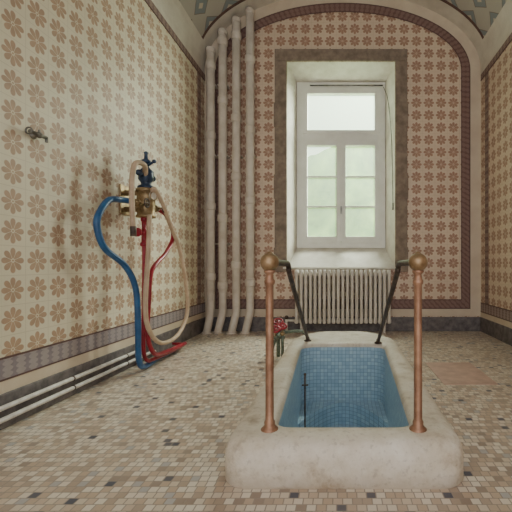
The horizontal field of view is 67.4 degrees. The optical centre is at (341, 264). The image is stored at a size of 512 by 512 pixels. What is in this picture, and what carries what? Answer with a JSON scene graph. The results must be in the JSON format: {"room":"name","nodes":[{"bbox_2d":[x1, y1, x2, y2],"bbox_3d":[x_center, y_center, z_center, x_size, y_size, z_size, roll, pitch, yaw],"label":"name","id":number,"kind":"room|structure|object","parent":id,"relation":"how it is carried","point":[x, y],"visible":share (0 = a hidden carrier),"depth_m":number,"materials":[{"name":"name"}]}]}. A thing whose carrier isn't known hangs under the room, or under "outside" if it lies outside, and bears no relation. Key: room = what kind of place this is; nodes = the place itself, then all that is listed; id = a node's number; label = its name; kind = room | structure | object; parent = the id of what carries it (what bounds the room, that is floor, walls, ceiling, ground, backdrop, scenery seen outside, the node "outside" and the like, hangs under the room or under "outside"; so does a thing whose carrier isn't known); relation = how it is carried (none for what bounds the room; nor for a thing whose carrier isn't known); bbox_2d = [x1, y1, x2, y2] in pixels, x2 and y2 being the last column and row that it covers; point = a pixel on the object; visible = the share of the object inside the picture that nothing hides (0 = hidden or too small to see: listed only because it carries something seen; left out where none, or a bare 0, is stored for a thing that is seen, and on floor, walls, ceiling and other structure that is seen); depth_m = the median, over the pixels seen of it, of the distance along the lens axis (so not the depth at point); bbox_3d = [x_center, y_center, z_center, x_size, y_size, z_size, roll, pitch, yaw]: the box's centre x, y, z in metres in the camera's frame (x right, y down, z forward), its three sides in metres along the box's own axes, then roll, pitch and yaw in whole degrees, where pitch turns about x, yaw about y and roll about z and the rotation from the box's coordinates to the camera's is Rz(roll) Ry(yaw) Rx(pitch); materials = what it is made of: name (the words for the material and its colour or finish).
{"room":"bathhouse bathing room","nodes":[
{"label":"bathhouse bathing room","id":0,"kind":"room"},
{"bbox_2d":[0,0,204,357],"bbox_3d":[-2.465,-1.125,2.300,0.150,4.550,8.600,0,0,0],"label":"wall","id":1,"kind":"structure","parent":0,"point":[107,85],"depth_m":3.43,"materials":[{"name":"tile"}]},
{"bbox_2d":[25,127,47,142],"bbox_3d":[-2.350,-1.008,2.849,0.080,0.075,0.181,0,0,0],"label":"tap","id":2,"kind":"object","parent":1,"relation":"attached to","point":[33,134],"visible":1,"depth_m":2.84,"materials":[{"name":"grey metal"}]},
{"bbox_2d":[0,351,134,411],"bbox_3d":[-2.340,1.057,1.154,0.058,0.191,6.268,0,0,0],"label":"pipe","id":3,"kind":"object","parent":1,"relation":"attached to","point":[72,378],"visible":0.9,"depth_m":3.05,"materials":[{"name":"metal"}]},
{"bbox_2d":[0,350,155,423],"bbox_3d":[-2.337,1.098,1.329,0.063,0.113,6.618,0,0,0],"label":"pipe","id":4,"kind":"object","parent":1,"relation":"attached to","point":[73,387],"visible":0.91,"depth_m":3.06,"materials":[{"name":"metal"}]},
{"bbox_2d":[0,0,204,394],"bbox_3d":[-2.385,-1.245,2.219,0.009,4.310,8.438,0,0,0],"label":"trim","id":5,"kind":"structure","parent":1,"relation":"attached to","point":[21,369],"depth_m":3.75,"materials":[{"name":"floral patterned ceramic tile"},{"name":"border tile"},{"name":"dark stone"}]},
{"bbox_2d":[0,317,205,429],"bbox_3d":[-2.380,1.028,2.225,0.020,0.245,8.450,0,0,0],"label":"baseboard","id":6,"kind":"structure","parent":1,"relation":"attached to","point":[194,328],"depth_m":3.31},
{"bbox_2d":[93,151,189,368],"bbox_3d":[-2.192,-0.050,4.221,0.398,2.390,1.800,0,0,0],"label":"shower mixer","id":7,"kind":"object","parent":1,"relation":"attached to","point":[145,207],"visible":1,"depth_m":3.96,"materials":[{"name":"rubber"}]},
{"bbox_2d":[0,331,511,511],"bbox_3d":[0.015,1.150,2.225,4.810,0.001,8.450,0,0,0],"label":"floor","id":8,"kind":"structure","parent":0,"point":[155,438],"depth_m":2.44,"materials":[{"name":"tile"}]},
{"bbox_2d":[201,46,217,333],"bbox_3d":[-2.253,-1.266,6.283,0.211,4.852,0.294,0,0,0],"label":"pipe","id":9,"kind":"object","parent":8,"relation":"on","point":[210,64],"visible":0.98,"depth_m":6.24,"materials":[{"name":"metal"}]},
{"bbox_2d":[274,318,304,356],"bbox_3d":[-0.663,0.910,4.491,0.473,0.482,0.436,0,0,0],"label":"tap","id":10,"kind":"object","parent":8,"relation":"on","point":[277,333],"visible":0.87,"depth_m":4.50,"materials":[{"name":"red metal"}]},
{"bbox_2d":[284,270,390,333],"bbox_3d":[-0.075,0.615,6.270,1.800,1.070,0.210,0,0,0],"label":"radiator","id":11,"kind":"object","parent":8,"relation":"on","point":[303,274],"visible":0.96,"depth_m":6.17,"materials":[{"name":"metal"}]},
{"bbox_2d":[225,331,463,488],"bbox_3d":[0.013,1.359,3.518,1.315,0.903,3.265,0,0,0],"label":"bathtub","id":12,"kind":"object","parent":8,"relation":"on","point":[357,434],"visible":0.97,"depth_m":2.03,"materials":[{"name":"stone"}]},
{"bbox_2d":[260,251,310,432],"bbox_3d":[-0.402,0.425,3.231,0.107,1.001,2.476,0,0,0],"label":"brass handrail","id":13,"kind":"object","parent":12,"relation":"on","point":[269,262],"visible":1,"depth_m":2.03,"materials":[{"name":"orange metal"}]},
{"bbox_2d":[302,373,307,426],"bbox_3d":[-0.345,1.406,3.450,0.060,0.798,0.060,0,0,0],"label":"rod","id":14,"kind":"object","parent":12,"relation":"in","point":[304,384],"visible":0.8,"depth_m":3.44,"materials":[{"name":"metal"}]},
{"bbox_2d":[374,251,427,432],"bbox_3d":[0.420,0.425,3.169,0.104,1.000,2.352,0,0,0],"label":"brass handrail","id":15,"kind":"object","parent":12,"relation":"on","point":[417,262],"visible":1,"depth_m":2.03,"materials":[{"name":"orange metal"}]},
{"bbox_2d":[425,362,497,384],"bbox_3d":[1.240,1.147,3.950,0.520,0.006,0.800,0,0,0],"label":"tile","id":16,"kind":"structure","parent":8,"relation":"on","point":[449,373],"depth_m":3.87,"materials":[{"name":"beige tile"}]},
{"bbox_2d":[157,0,511,68],"bbox_3d":[0.015,-4.075,2.225,4.810,1.350,8.450,0,0,0],"label":"ceiling","id":17,"kind":"structure","parent":0,"point":[485,23],"depth_m":5.97,"materials":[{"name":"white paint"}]},
{"bbox_2d":[205,12,480,316],"bbox_3d":[0.015,-1.950,6.760,5.110,6.200,0.620,0,0,0],"label":"wall","id":18,"kind":"structure","parent":0,"point":[433,66],"depth_m":6.45,"materials":[{"name":"tile"}]},
{"bbox_2d":[212,27,229,333],"bbox_3d":[-2.058,-1.419,6.283,0.231,5.164,0.294,0,0,0],"label":"pipe","id":19,"kind":"object","parent":18,"relation":"attached to","point":[222,40],"visible":1,"depth_m":6.24,"materials":[{"name":"metal"}]},
{"bbox_2d":[226,15,242,333],"bbox_3d":[-1.829,-1.521,6.283,0.231,5.366,0.294,0,0,0],"label":"pipe","id":20,"kind":"object","parent":18,"relation":"attached to","point":[236,36],"visible":1,"depth_m":6.24,"materials":[{"name":"metal"}]},
{"bbox_2d":[240,7,256,333],"bbox_3d":[-1.593,-1.595,6.283,0.231,5.514,0.294,0,0,0],"label":"pipe","id":21,"kind":"object","parent":18,"relation":"attached to","point":[250,86],"visible":1,"depth_m":6.24,"materials":[{"name":"metal"}]},
{"bbox_2d":[297,82,384,247],"bbox_3d":[-0.018,-1.870,6.921,1.656,3.100,0.158,0,0,0],"label":"window","id":22,"kind":"structure","parent":18,"relation":"in","point":[340,139],"depth_m":6.92,"materials":[{"name":"paint"}]},
{"bbox_2d":[274,49,407,271],"bbox_3d":[-0.018,-1.815,6.405,2.331,3.870,0.090,0,0,0],"label":"window frame","id":23,"kind":"structure","parent":18,"relation":"in","point":[282,56],"depth_m":6.42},
{"bbox_2d":[215,3,469,308],"bbox_3d":[0.015,-1.900,6.442,4.410,5.300,0.001,0,0,0],"label":"trim","id":24,"kind":"structure","parent":18,"relation":"attached to","point":[464,303],"depth_m":6.44,"materials":[{"name":"brown tile"}]},
{"bbox_2d":[205,0,480,315],"bbox_3d":[0.015,-1.930,6.446,4.810,5.640,0.001,0,0,0],"label":"trim","id":25,"kind":"structure","parent":18,"relation":"attached to","point":[475,66],"depth_m":6.45,"materials":[{"name":"patterned ceramic tile"}]},
{"bbox_2d":[211,317,479,330],"bbox_3d":[0.015,1.028,6.438,4.770,0.245,0.025,0,0,0],"label":"baseboard","id":26,"kind":"structure","parent":18,"relation":"attached to","point":[258,323],"depth_m":6.43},
{"bbox_2d":[383,87,393,209],"bbox_3d":[0.828,-2.126,6.621,0.130,2.352,0.491,0,0,0],"label":"cord","id":27,"kind":"object","parent":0,"point":[383,87],"depth_m":6.41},
{"bbox_2d":[481,41,511,310],"bbox_3d":[2.495,-1.125,2.300,0.150,4.550,8.600,0,0,0],"label":"wall","id":28,"kind":"structure","parent":0,"point":[500,73],"depth_m":5.68,"materials":[{"name":"tile"}]},
{"bbox_2d":[480,317,511,345],"bbox_3d":[2.410,1.028,2.225,0.020,0.245,8.450,0,0,0],"label":"baseboard","id":29,"kind":"structure","parent":28,"relation":"attached to","point":[500,332],"depth_m":5.75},
{"bbox_2d":[481,26,511,328],"bbox_3d":[2.416,-1.245,2.219,0.009,4.310,8.438,0,0,0],"label":"trim","id":30,"kind":"structure","parent":28,"relation":"attached to","point":[502,316],"depth_m":6.11,"materials":[{"name":"tile"}]},
{"label":"outside","id":31,"kind":"structure","parent":0,"visible":0},
{"label":"ground","id":32,"kind":"structure","parent":31,"visible":0},
{"bbox_2d":[308,147,374,236],"bbox_3d":[0.000,-1.764,13.338,12.000,6.992,3.185,0,0,0],"label":"outdoor scenery","id":33,"kind":"object","parent":32,"relation":"on","point":[360,161],"visible":0.1,"depth_m":13.54,"materials":[{"name":"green plant"}]}
]}

